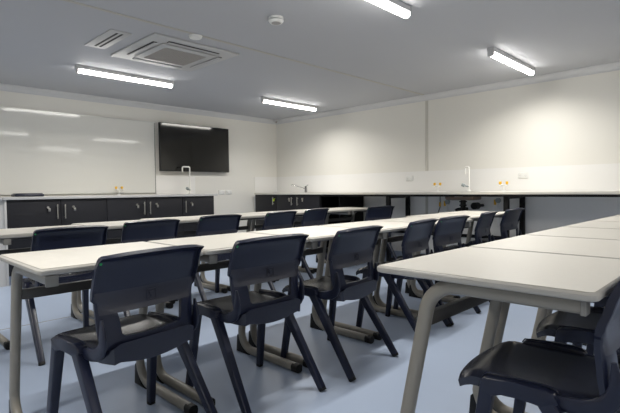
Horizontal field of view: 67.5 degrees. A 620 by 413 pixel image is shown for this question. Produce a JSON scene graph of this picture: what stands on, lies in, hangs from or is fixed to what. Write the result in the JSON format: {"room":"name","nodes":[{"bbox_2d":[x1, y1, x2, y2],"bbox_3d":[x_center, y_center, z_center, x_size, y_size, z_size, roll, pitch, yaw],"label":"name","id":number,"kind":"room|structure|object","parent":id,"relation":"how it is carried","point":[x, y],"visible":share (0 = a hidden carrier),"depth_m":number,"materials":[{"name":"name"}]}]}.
{"room":"science classroom","nodes":[
{"label":"science classroom","id":0,"kind":"room"},
{"bbox_2d":[0,91,276,232],"bbox_3d":[-3.181,-0.313,5.939,0.100,2.265,7.480,1,3,44],"label":"wall","id":1,"kind":"structure","parent":0,"point":[252,145],"depth_m":7.59,"materials":[{"name":"white paint"}]},
{"bbox_2d":[0,106,155,194],"bbox_3d":[-3.551,-0.650,5.456,0.024,1.033,3.695,1,3,44],"label":"whiteboard","id":2,"kind":"object","parent":1,"relation":"attached to","point":[45,152],"visible":1,"depth_m":5.97,"materials":[{"name":"white ceramic"}]},
{"bbox_2d":[0,83,275,124],"bbox_3d":[-3.131,-1.407,5.839,0.072,0.072,7.280,1,3,44],"label":"trim","id":3,"kind":"structure","parent":1,"relation":"attached to","point":[3,87],"depth_m":6.39,"materials":[{"name":"grey paint"}]},
{"bbox_2d":[156,176,194,193],"bbox_3d":[-2.032,-0.323,7.040,0.008,0.270,0.660,1,3,44],"label":"backsplash","id":4,"kind":"structure","parent":1,"relation":"attached to","point":[164,184],"depth_m":7.01,"materials":[{"name":"white"}]},
{"bbox_2d":[158,122,228,172],"bbox_3d":[-1.783,-0.895,7.210,0.078,0.711,1.216,1,3,44],"label":"television","id":5,"kind":"object","parent":1,"relation":"attached to","point":[200,148],"visible":1,"depth_m":7.14,"materials":[{"name":"black"}]},
{"bbox_2d":[254,177,276,192],"bbox_3d":[-0.788,-0.388,8.316,0.008,0.280,0.517,1,3,44],"label":"backsplash","id":6,"kind":"structure","parent":1,"relation":"attached to","point":[262,184],"depth_m":8.30,"materials":[{"name":"white"}]},
{"bbox_2d":[0,254,593,412],"bbox_3d":[0.297,0.953,2.606,9.777,0.100,7.480,1,3,44],"label":"floor","id":7,"kind":"structure","parent":0,"point":[378,386],"depth_m":2.64,"materials":[{"name":"blue plastic"}]},
{"bbox_2d":[0,225,94,349],"bbox_3d":[-1.901,0.531,3.321,0.598,0.740,0.654,1,3,44],"label":"desk","id":8,"kind":"object","parent":7,"relation":"on","point":[6,235],"visible":0.45,"depth_m":3.28,"materials":[{"name":"white laminate"}]},
{"bbox_2d":[0,198,107,286],"bbox_3d":[-3.409,0.387,5.189,0.620,0.925,2.042,1,3,44],"label":"base cabinet","id":9,"kind":"object","parent":7,"relation":"on","point":[35,212],"visible":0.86,"depth_m":5.19,"materials":[{"name":"black"}]},
{"bbox_2d":[2,194,217,199],"bbox_3d":[-2.518,-0.134,6.087,0.595,0.030,2.710,1,3,44],"label":"countertop","id":10,"kind":"structure","parent":9,"relation":"on","point":[153,195],"depth_m":5.70,"materials":[{"name":"laminate"}]},
{"bbox_2d":[11,193,43,196],"bbox_3d":[-3.273,-0.135,5.380,0.180,0.040,0.300,1,3,44],"label":"tray","id":11,"kind":"object","parent":10,"relation":"on","point":[13,194],"visible":0.98,"depth_m":5.31,"materials":[{"name":"black"}]},
{"bbox_2d":[115,186,123,194],"bbox_3d":[-2.600,-0.215,6.334,0.082,0.118,0.112,1,3,44],"label":"tap","id":12,"kind":"object","parent":10,"relation":"on","point":[118,190],"visible":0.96,"depth_m":6.34,"materials":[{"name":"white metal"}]},
{"bbox_2d":[182,166,191,193],"bbox_3d":[-1.841,-0.397,6.965,0.069,0.418,0.160,1,3,37],"label":"tap","id":13,"kind":"object","parent":10,"relation":"on","point":[187,188],"visible":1,"depth_m":7.00,"materials":[{"name":"white metal"}]},
{"bbox_2d":[22,225,108,365],"bbox_3d":[-1.607,0.517,3.023,0.564,0.797,0.490,1,3,41],"label":"chair","id":14,"kind":"object","parent":7,"relation":"on","point":[87,235],"visible":0.45,"depth_m":2.87,"materials":[{"name":"black plastic"}]},
{"bbox_2d":[0,242,202,412],"bbox_3d":[-0.895,0.567,2.018,0.598,0.740,0.654,1,3,44],"label":"desk","id":15,"kind":"object","parent":7,"relation":"on","point":[45,267],"visible":0.63,"depth_m":1.96,"materials":[{"name":"laminate"}]},
{"bbox_2d":[71,220,172,317],"bbox_3d":[-1.563,0.506,3.910,0.598,0.740,0.654,1,3,44],"label":"desk","id":16,"kind":"object","parent":7,"relation":"on","point":[113,225],"visible":0.18,"depth_m":3.87,"materials":[{"name":"white laminate"}]},
{"bbox_2d":[46,244,217,412],"bbox_3d":[-0.716,0.549,1.860,0.564,0.797,0.490,1,3,37],"label":"chair","id":17,"kind":"object","parent":7,"relation":"on","point":[126,281],"visible":1,"depth_m":1.75,"materials":[{"name":"black plastic"}]},
{"bbox_2d":[106,196,182,244],"bbox_3d":[-2.332,0.335,6.293,0.620,0.925,1.040,1,3,44],"label":"base cabinet","id":18,"kind":"object","parent":7,"relation":"on","point":[133,208],"visible":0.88,"depth_m":6.03,"materials":[{"name":"black"}]},
{"bbox_2d":[121,219,179,316],"bbox_3d":[-1.303,0.492,3.628,0.564,0.797,0.490,1,3,44],"label":"chair","id":19,"kind":"object","parent":7,"relation":"on","point":[155,229],"visible":0.21,"depth_m":3.48,"materials":[{"name":"black plastic"}]},
{"bbox_2d":[140,216,227,303],"bbox_3d":[-1.197,0.481,4.472,0.598,0.740,0.654,1,3,44],"label":"desk","id":20,"kind":"object","parent":7,"relation":"on","point":[185,219],"visible":0.14,"depth_m":4.54,"materials":[{"name":"white laminate"}]},
{"bbox_2d":[182,196,213,237],"bbox_3d":[-1.787,0.309,6.852,0.620,0.925,0.518,1,3,44],"label":"base cabinet","id":21,"kind":"object","parent":7,"relation":"on","point":[191,205],"visible":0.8,"depth_m":6.61,"materials":[{"name":"black"}]},
{"bbox_2d":[175,214,241,300],"bbox_3d":[-0.908,0.466,4.233,0.564,0.797,0.490,1,3,42],"label":"chair","id":22,"kind":"object","parent":7,"relation":"on","point":[225,223],"visible":0.38,"depth_m":4.10,"materials":[{"name":"black"}]},
{"bbox_2d":[147,232,308,405],"bbox_3d":[-0.436,0.545,2.489,0.598,0.740,0.654,1,3,44],"label":"desk","id":23,"kind":"object","parent":7,"relation":"on","point":[213,245],"visible":0.54,"depth_m":2.46,"materials":[{"name":"white laminate"}]},
{"bbox_2d":[199,213,275,290],"bbox_3d":[-0.767,0.459,4.971,0.598,0.740,0.654,1,3,44],"label":"desk","id":24,"kind":"object","parent":7,"relation":"on","point":[245,216],"visible":0.38,"depth_m":4.93,"materials":[{"name":"white laminate"}]},
{"bbox_2d":[186,233,326,412],"bbox_3d":[-0.290,0.528,2.314,0.564,0.797,0.490,1,3,44],"label":"chair","id":25,"kind":"object","parent":7,"relation":"on","point":[257,260],"visible":0.98,"depth_m":2.18,"materials":[{"name":"black plastic"}]},
{"bbox_2d":[249,211,314,280],"bbox_3d":[-0.336,0.436,5.469,0.598,0.740,0.654,1,3,44],"label":"desk","id":26,"kind":"object","parent":7,"relation":"on","point":[299,213],"visible":0.15,"depth_m":5.42,"materials":[{"name":"white laminate"}]},
{"bbox_2d":[262,211,303,290],"bbox_3d":[-0.413,0.439,4.813,0.564,0.797,0.490,1,3,38],"label":"chair","id":27,"kind":"object","parent":7,"relation":"on","point":[277,219],"visible":0.29,"depth_m":4.67,"materials":[{"name":"black plastic"}]},
{"bbox_2d":[254,195,319,254],"bbox_3d":[-0.243,0.260,7.741,1.610,0.924,0.600,1,3,44],"label":"base cabinet","id":28,"kind":"object","parent":7,"relation":"on","point":[262,203],"visible":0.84,"depth_m":7.53,"materials":[{"name":"black"}]},
{"bbox_2d":[247,226,379,367],"bbox_3d":[0.023,0.523,2.959,0.598,0.740,0.654,1,3,44],"label":"desk","id":29,"kind":"object","parent":7,"relation":"on","point":[316,234],"visible":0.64,"depth_m":2.96,"materials":[{"name":"white laminate"}]},
{"bbox_2d":[301,208,328,278],"bbox_3d":[-0.050,0.414,5.407,0.564,0.797,0.490,1,3,36],"label":"chair","id":30,"kind":"object","parent":7,"relation":"on","point":[316,216],"visible":0.31,"depth_m":5.25,"materials":[{"name":"black plastic"}]},
{"bbox_2d":[285,209,350,272],"bbox_3d":[0.102,0.413,5.961,0.598,0.740,0.654,1,3,44],"label":"desk","id":31,"kind":"object","parent":7,"relation":"on","point":[330,211],"visible":0.21,"depth_m":5.92,"materials":[{"name":"white laminate"}]},
{"bbox_2d":[280,225,398,381],"bbox_3d":[0.157,0.508,2.748,0.564,0.797,0.490,1,3,39],"label":"chair","id":32,"kind":"object","parent":7,"relation":"on","point":[350,247],"visible":0.91,"depth_m":2.61,"materials":[{"name":"black plastic"}]},
{"bbox_2d":[320,196,363,253],"bbox_3d":[0.491,0.277,7.057,0.385,0.924,0.555,1,3,44],"label":"base cabinet","id":33,"kind":"object","parent":7,"relation":"on","point":[325,201],"visible":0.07,"depth_m":7.02,"materials":[{"name":"black"}]},
{"bbox_2d":[325,207,367,224],"bbox_3d":[0.557,0.391,6.435,0.598,0.740,0.654,1,3,44],"label":"desk","id":34,"kind":"object","parent":7,"relation":"on","point":[354,210],"visible":0.3,"depth_m":6.38,"materials":[{"name":"white laminate"}]},
{"bbox_2d":[319,221,417,339],"bbox_3d":[0.482,0.501,3.430,0.598,0.740,0.654,1,3,44],"label":"desk","id":35,"kind":"object","parent":7,"relation":"on","point":[389,226],"visible":0.31,"depth_m":3.36,"materials":[{"name":"white laminate"}]},
{"bbox_2d":[365,206,397,259],"bbox_3d":[0.797,0.384,5.967,0.490,0.797,0.564,-2,3,-36],"label":"chair","id":36,"kind":"object","parent":7,"relation":"on","point":[374,212],"visible":0.25,"depth_m":5.84,"materials":[{"name":"black plastic"}]},
{"bbox_2d":[356,218,450,331],"bbox_3d":[0.651,0.481,3.319,0.564,0.797,0.490,1,3,36],"label":"chair","id":37,"kind":"object","parent":7,"relation":"on","point":[417,235],"visible":0.59,"depth_m":3.17,"materials":[{"name":"black plastic"}]},
{"bbox_2d":[373,217,472,313],"bbox_3d":[0.942,0.479,3.901,0.598,0.740,0.654,1,3,44],"label":"desk","id":38,"kind":"object","parent":7,"relation":"on","point":[413,291],"visible":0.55,"depth_m":3.88,"materials":[{"name":"beige metal"}]},
{"bbox_2d":[254,191,619,261],"bbox_3d":[2.503,0.311,5.086,9.100,0.955,0.590,1,3,44],"label":"lab bench","id":39,"kind":"object","parent":7,"relation":"on","point":[507,195],"visible":0.41,"depth_m":5.41,"materials":[{"name":"laminate"}]},
{"bbox_2d":[272,192,313,192],"bbox_3d":[-0.135,-0.234,7.668,1.040,0.004,0.380,1,3,44],"label":"sink","id":40,"kind":"object","parent":39,"relation":"in","point":[272,192],"visible":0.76,"depth_m":7.54,"materials":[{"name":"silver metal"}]},
{"bbox_2d":[433,183,440,191],"bbox_3d":[1.667,-0.254,6.098,0.112,0.118,0.082,1,3,44],"label":"tap","id":41,"kind":"object","parent":39,"relation":"on","point":[434,184],"visible":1,"depth_m":6.10,"materials":[{"name":"white metal"}]},
{"bbox_2d":[254,191,619,194],"bbox_3d":[2.498,-0.151,5.069,9.100,0.030,0.590,1,3,44],"label":"countertop","id":42,"kind":"structure","parent":39,"relation":"on","point":[481,192],"depth_m":5.57,"materials":[{"name":"laminate"}]},
{"bbox_2d":[445,197,480,210],"bbox_3d":[1.936,-0.030,5.713,0.370,0.240,0.465,1,3,44],"label":"sink bowl","id":43,"kind":"object","parent":39,"relation":"attached to","point":[462,201],"visible":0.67,"depth_m":5.60,"materials":[{"name":"brown"}]},
{"bbox_2d":[446,191,479,191],"bbox_3d":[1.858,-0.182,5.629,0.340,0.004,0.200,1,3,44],"label":"sink","id":44,"kind":"object","parent":39,"relation":"in","point":[446,191],"visible":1,"depth_m":5.54,"materials":[{"name":"white ceramic"}]},
{"bbox_2d":[461,166,470,190],"bbox_3d":[1.922,-0.341,5.712,0.118,0.316,0.053,0,2,25],"label":"tap","id":45,"kind":"object","parent":39,"relation":"on","point":[465,167],"visible":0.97,"depth_m":5.69,"materials":[{"name":"white metal"}]},
{"bbox_2d":[499,181,508,190],"bbox_3d":[2.287,-0.238,5.495,0.112,0.118,0.082,1,3,44],"label":"tap","id":46,"kind":"object","parent":39,"relation":"on","point":[500,182],"visible":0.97,"depth_m":5.50,"materials":[{"name":"white metal"}]},
{"bbox_2d":[393,215,480,325],"bbox_3d":[0.994,0.464,3.707,0.564,0.797,0.490,1,3,44],"label":"chair","id":47,"kind":"object","parent":7,"relation":"on","point":[448,230],"visible":0.41,"depth_m":3.56,"materials":[{"name":"black plastic"}]},
{"bbox_2d":[405,213,480,298],"bbox_3d":[1.329,0.455,4.441,0.598,0.740,0.654,1,3,44],"label":"desk","id":48,"kind":"object","parent":7,"relation":"on","point":[474,217],"visible":0.12,"depth_m":4.42,"materials":[{"name":"white laminate"}]},
{"bbox_2d":[438,211,498,302],"bbox_3d":[1.487,0.436,4.312,0.564,0.797,0.490,1,3,36],"label":"chair","id":49,"kind":"object","parent":7,"relation":"on","point":[484,222],"visible":0.41,"depth_m":4.17,"materials":[{"name":"black"}]},
{"bbox_2d":[443,211,503,246],"bbox_3d":[1.760,0.432,4.940,0.598,0.740,0.654,1,3,44],"label":"desk","id":50,"kind":"object","parent":7,"relation":"on","point":[499,214],"visible":0.11,"depth_m":5.07,"materials":[{"name":"white laminate"}]},
{"bbox_2d":[467,208,524,243],"bbox_3d":[1.979,0.410,4.881,0.564,0.797,0.490,1,3,44],"label":"chair","id":51,"kind":"object","parent":7,"relation":"on","point":[510,219],"visible":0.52,"depth_m":4.73,"materials":[{"name":"black plastic"}]},
{"bbox_2d":[377,247,619,412],"bbox_3d":[0.698,0.564,1.609,0.665,0.740,0.681,1,3,44],"label":"desk","id":52,"kind":"object","parent":7,"relation":"on","point":[559,282],"visible":0.89,"depth_m":1.48,"materials":[{"name":"laminate"}]},
{"bbox_2d":[458,281,619,412],"bbox_3d":[0.786,0.549,1.424,0.564,0.797,0.490,1,3,40],"label":"chair","id":53,"kind":"object","parent":7,"relation":"on","point":[552,376],"visible":1,"depth_m":1.35,"materials":[{"name":"black"}]},
{"bbox_2d":[469,235,619,412],"bbox_3d":[1.176,0.541,2.099,0.665,0.740,0.681,1,3,44],"label":"desk","id":54,"kind":"object","parent":7,"relation":"on","point":[601,248],"visible":0.25,"depth_m":2.03,"materials":[{"name":"white laminate"}]},
{"bbox_2d":[525,227,619,345],"bbox_3d":[1.654,0.518,2.589,0.665,0.740,0.681,1,3,44],"label":"desk","id":55,"kind":"object","parent":7,"relation":"on","point":[573,232],"visible":0.13,"depth_m":2.59,"materials":[{"name":"white laminate"}]},
{"bbox_2d":[536,306,619,354],"bbox_3d":[1.250,0.527,1.879,0.564,0.797,0.490,1,3,40],"label":"chair","id":56,"kind":"object","parent":7,"relation":"on","point":[566,327],"visible":0.48,"depth_m":1.89,"materials":[{"name":"black plastic"}]},
{"bbox_2d":[563,221,619,228],"bbox_3d":[2.132,0.495,3.079,0.665,0.740,0.681,1,3,44],"label":"desk","id":57,"kind":"object","parent":7,"relation":"on","point":[589,224],"visible":0.05,"depth_m":3.12,"materials":[{"name":"white laminate"}]},
{"bbox_2d":[586,293,610,354],"bbox_3d":[1.732,0.503,2.387,0.564,0.797,0.490,1,3,44],"label":"chair","id":58,"kind":"object","parent":7,"relation":"on","point":[590,348],"visible":0.11,"depth_m":2.35,"materials":[{"name":"black plastic"}]},
{"bbox_2d":[592,216,619,221],"bbox_3d":[2.610,0.472,3.569,0.665,0.740,0.681,1,3,44],"label":"desk","id":59,"kind":"object","parent":7,"relation":"on","point":[612,218],"visible":0.11,"depth_m":3.65,"materials":[{"name":"white laminate"}]},
{"bbox_2d":[0,0,619,119],"bbox_3d":[0.271,-1.410,2.520,9.777,0.100,7.480,1,3,44],"label":"ceiling","id":60,"kind":"structure","parent":0,"point":[443,45],"depth_m":4.08,"materials":[{"name":"white paint"}]},
{"bbox_2d":[84,29,131,48],"bbox_3d":[-1.680,-1.382,3.845,0.540,0.010,0.170,1,3,44],"label":"ceiling vent","id":61,"kind":"object","parent":60,"relation":"in","point":[110,37],"visible":1,"depth_m":3.83,"materials":[{"name":"grey plastic"}]},
{"bbox_2d":[74,64,173,87],"bbox_3d":[-1.956,-1.386,4.981,0.070,0.078,1.052,1,3,44],"label":"ceiling light","id":62,"kind":"object","parent":60,"relation":"attached to","point":[83,69],"visible":1,"depth_m":4.92,"materials":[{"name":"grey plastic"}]},
{"bbox_2d":[111,32,238,71],"bbox_3d":[-1.244,-1.390,4.278,0.840,0.034,0.840,1,3,44],"label":"air conditioner","id":63,"kind":"object","parent":60,"relation":"attached to","point":[155,48],"visible":1,"depth_m":4.18,"materials":[{"name":"grey plastic"}]},
{"bbox_2d":[144,48,205,65],"bbox_3d":[-1.245,-1.375,4.280,0.404,0.004,0.410,1,3,44],"label":"grille","id":64,"kind":"object","parent":63,"relation":"attached to","point":[166,55],"depth_m":4.25,"materials":[{"name":"grey plastic"}]},
{"bbox_2d":[188,34,201,39],"bbox_3d":[-0.933,-1.380,3.780,0.112,0.018,0.112,1,3,44],"label":"ceiling sensor","id":65,"kind":"object","parent":60,"relation":"attached to","point":[191,36],"visible":1,"depth_m":3.76,"materials":[{"name":"white plastic"}]},
{"bbox_2d":[62,0,423,94],"bbox_3d":[-0.956,-1.388,3.718,0.030,0.004,7.280,1,3,44],"label":"trim","id":66,"kind":"structure","parent":60,"relation":"attached to","point":[70,1],"depth_m":3.92,"materials":[{"name":"grey"}]},
{"bbox_2d":[268,15,283,24],"bbox_3d":[-0.250,-1.366,3.408,0.116,0.042,0.116,1,3,44],"label":"smoke detector","id":67,"kind":"object","parent":60,"relation":"attached to","point":[273,19],"visible":1,"depth_m":3.37,"materials":[{"name":"white plastic"}]},
{"bbox_2d":[260,96,316,110],"bbox_3d":[-0.285,-1.465,6.666,0.070,0.078,1.052,1,3,44],"label":"ceiling light","id":68,"kind":"object","parent":60,"relation":"attached to","point":[263,99],"visible":1,"depth_m":6.60,"materials":[{"name":"white plastic"}]},
{"bbox_2d":[263,100,315,110],"bbox_3d":[-0.284,-1.446,6.667,0.055,0.036,1.024,1,3,44],"label":"diffuser","id":69,"kind":"object","parent":68,"relation":"attached to","point":[276,102],"depth_m":6.65,"materials":[{"name":"white plastic"}]},
{"bbox_2d":[366,0,411,18],"bbox_3d":[0.316,-1.334,2.871,0.070,0.078,1.052,1,3,44],"label":"ceiling light","id":70,"kind":"object","parent":60,"relation":"attached to","point":[397,7],"visible":1,"depth_m":3.11,"materials":[{"name":"white plastic"}]},
{"bbox_2d":[487,47,534,75],"bbox_3d":[1.998,-1.414,4.567,0.070,0.078,1.052,1,3,44],"label":"ceiling light","id":71,"kind":"object","parent":60,"relation":"attached to","point":[493,52],"visible":1,"depth_m":4.46,"materials":[{"name":"white plastic"}]},
{"bbox_2d":[276,70,619,220],"bbox_3d":[2.895,-0.352,5.168,9.677,2.265,0.100,1,3,44],"label":"wall","id":72,"kind":"structure","parent":0,"point":[575,120],"depth_m":5.88,"materials":[{"name":"white paint"}]},
{"bbox_2d":[379,251,423,256],"bbox_3d":[2.834,0.731,5.195,9.565,0.100,0.012,1,3,44],"label":"baseboard","id":73,"kind":"structure","parent":72,"relation":"attached to","point":[398,253],"depth_m":6.71,"materials":[{"name":"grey plastic"}]},
{"bbox_2d":[406,176,412,180],"bbox_3d":[1.400,-0.397,6.533,0.116,0.072,0.014,1,3,44],"label":"power socket","id":74,"kind":"object","parent":72,"relation":"attached to","point":[408,178],"visible":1,"depth_m":6.53,"materials":[{"name":"white plastic"}]},
{"bbox_2d":[425,101,427,213],"bbox_3d":[1.601,-0.351,6.357,0.040,2.205,0.006,1,3,44],"label":"trim","id":75,"kind":"structure","parent":72,"relation":"attached to","point":[426,102],"depth_m":6.34,"materials":[{"name":"grey"}]},
{"bbox_2d":[444,200,449,211],"bbox_3d":[1.812,0.089,6.111,0.081,0.360,0.085,1,3,44],"label":"gas valve","id":76,"kind":"object","parent":72,"relation":"attached to","point":[446,202],"visible":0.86,"depth_m":6.08,"materials":[{"name":"white plastic"}]},
{"bbox_2d":[276,61,619,124],"bbox_3d":[2.787,-1.446,5.102,9.577,0.072,0.072,1,3,44],"label":"trim","id":77,"kind":"structure","parent":72,"relation":"attached to","point":[615,66],"depth_m":5.83,"materials":[{"name":"grey paint"}]},
{"bbox_2d":[277,163,619,191],"bbox_3d":[2.822,-0.315,5.166,9.577,0.282,0.008,1,3,44],"label":"backsplash","id":78,"kind":"structure","parent":72,"relation":"attached to","point":[592,177],"depth_m":5.91,"materials":[{"name":"white"}]},
{"bbox_2d":[471,202,483,208],"bbox_3d":[2.078,-0.010,5.724,0.084,0.084,0.252,1,3,44],"label":"cap","id":79,"kind":"object","parent":72,"relation":"attached to","point":[476,205],"visible":1,"depth_m":5.64,"materials":[{"name":"black plastic"}]},
{"bbox_2d":[365,196,619,253],"bbox_3d":[3.553,0.349,4.487,7.560,0.900,0.004,1,3,44],"label":"wall","id":80,"kind":"structure","parent":72,"relation":"attached to","point":[541,213],"depth_m":5.41,"materials":[{"name":"white paint"}]},
{"bbox_2d":[494,198,500,227],"bbox_3d":[2.288,0.075,5.646,0.081,0.360,0.085,1,3,44],"label":"gas valve","id":81,"kind":"object","parent":72,"relation":"attached to","point":[497,200],"visible":0.95,"depth_m":5.63,"materials":[{"name":"grey metal"}]},
{"bbox_2d":[518,172,527,177],"bbox_3d":[2.505,-0.368,5.457,0.116,0.072,0.014,1,3,44],"label":"power socket","id":82,"kind":"object","parent":72,"relation":"attached to","point":[520,174],"visible":1,"depth_m":5.45,"materials":[{"name":"white plastic"}]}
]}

